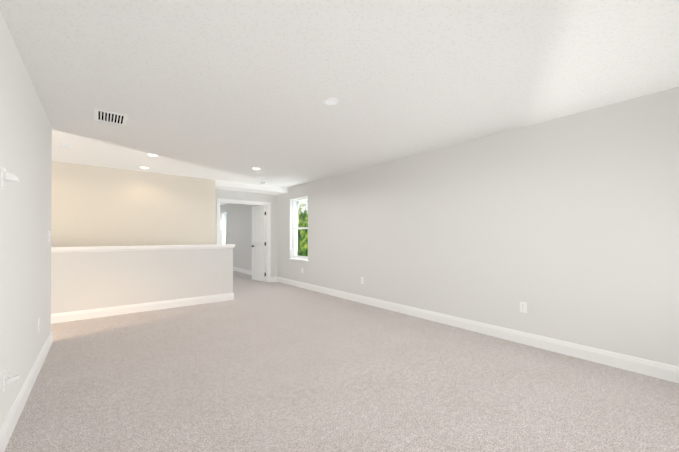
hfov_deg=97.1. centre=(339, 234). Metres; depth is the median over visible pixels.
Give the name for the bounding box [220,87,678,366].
wall
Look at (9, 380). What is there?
bracket
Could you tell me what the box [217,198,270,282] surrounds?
door frame
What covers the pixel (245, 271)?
baseboard
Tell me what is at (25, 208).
wall
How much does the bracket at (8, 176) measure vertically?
0.116 m
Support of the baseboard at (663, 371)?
attached to the wall at (565, 228)
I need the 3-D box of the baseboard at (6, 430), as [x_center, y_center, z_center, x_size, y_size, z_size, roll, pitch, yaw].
[-1.647,1.144,1.378,0.015,0.134,5.205,0,0,-39]
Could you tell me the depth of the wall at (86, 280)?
4.75 m
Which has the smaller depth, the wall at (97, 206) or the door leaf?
the wall at (97, 206)
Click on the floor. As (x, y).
(257, 366)
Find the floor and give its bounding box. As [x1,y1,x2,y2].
[4,271,678,451]
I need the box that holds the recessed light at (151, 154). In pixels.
[146,153,158,156]
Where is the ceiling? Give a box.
[0,0,678,204]
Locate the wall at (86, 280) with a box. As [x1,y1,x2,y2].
[51,248,232,313]
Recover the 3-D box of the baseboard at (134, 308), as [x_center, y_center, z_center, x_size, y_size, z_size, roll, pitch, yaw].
[-4.988,1.156,3.341,7.615,0.134,0.015,0,0,-39]
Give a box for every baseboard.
[0,331,52,451]
[51,293,233,323]
[233,267,275,281]
[276,277,678,382]
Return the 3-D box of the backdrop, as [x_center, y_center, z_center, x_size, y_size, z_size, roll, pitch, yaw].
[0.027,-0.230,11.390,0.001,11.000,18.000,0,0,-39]
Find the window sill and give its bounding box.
[289,258,307,261]
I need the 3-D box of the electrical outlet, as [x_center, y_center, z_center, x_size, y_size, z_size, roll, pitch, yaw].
[2.065,0.813,3.367,0.009,0.116,0.072,0,0,-39]
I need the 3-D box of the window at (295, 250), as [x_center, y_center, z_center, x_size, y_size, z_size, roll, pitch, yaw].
[-0.888,-0.152,7.253,0.092,1.475,0.810,0,0,-39]
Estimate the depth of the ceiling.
2.27 m
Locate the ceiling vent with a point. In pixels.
(109, 117)
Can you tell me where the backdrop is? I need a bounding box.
[298,199,307,255]
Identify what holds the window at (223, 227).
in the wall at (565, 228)
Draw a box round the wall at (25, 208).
[0,10,51,427]
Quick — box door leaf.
[251,206,265,281]
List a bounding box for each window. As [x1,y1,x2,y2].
[222,212,226,243]
[293,197,307,259]
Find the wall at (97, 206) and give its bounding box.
[51,161,214,246]
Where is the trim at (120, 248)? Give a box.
[51,244,234,252]
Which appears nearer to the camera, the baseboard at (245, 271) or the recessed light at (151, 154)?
the recessed light at (151, 154)
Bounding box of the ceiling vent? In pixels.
[94,108,127,125]
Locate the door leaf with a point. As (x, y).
(258, 246)

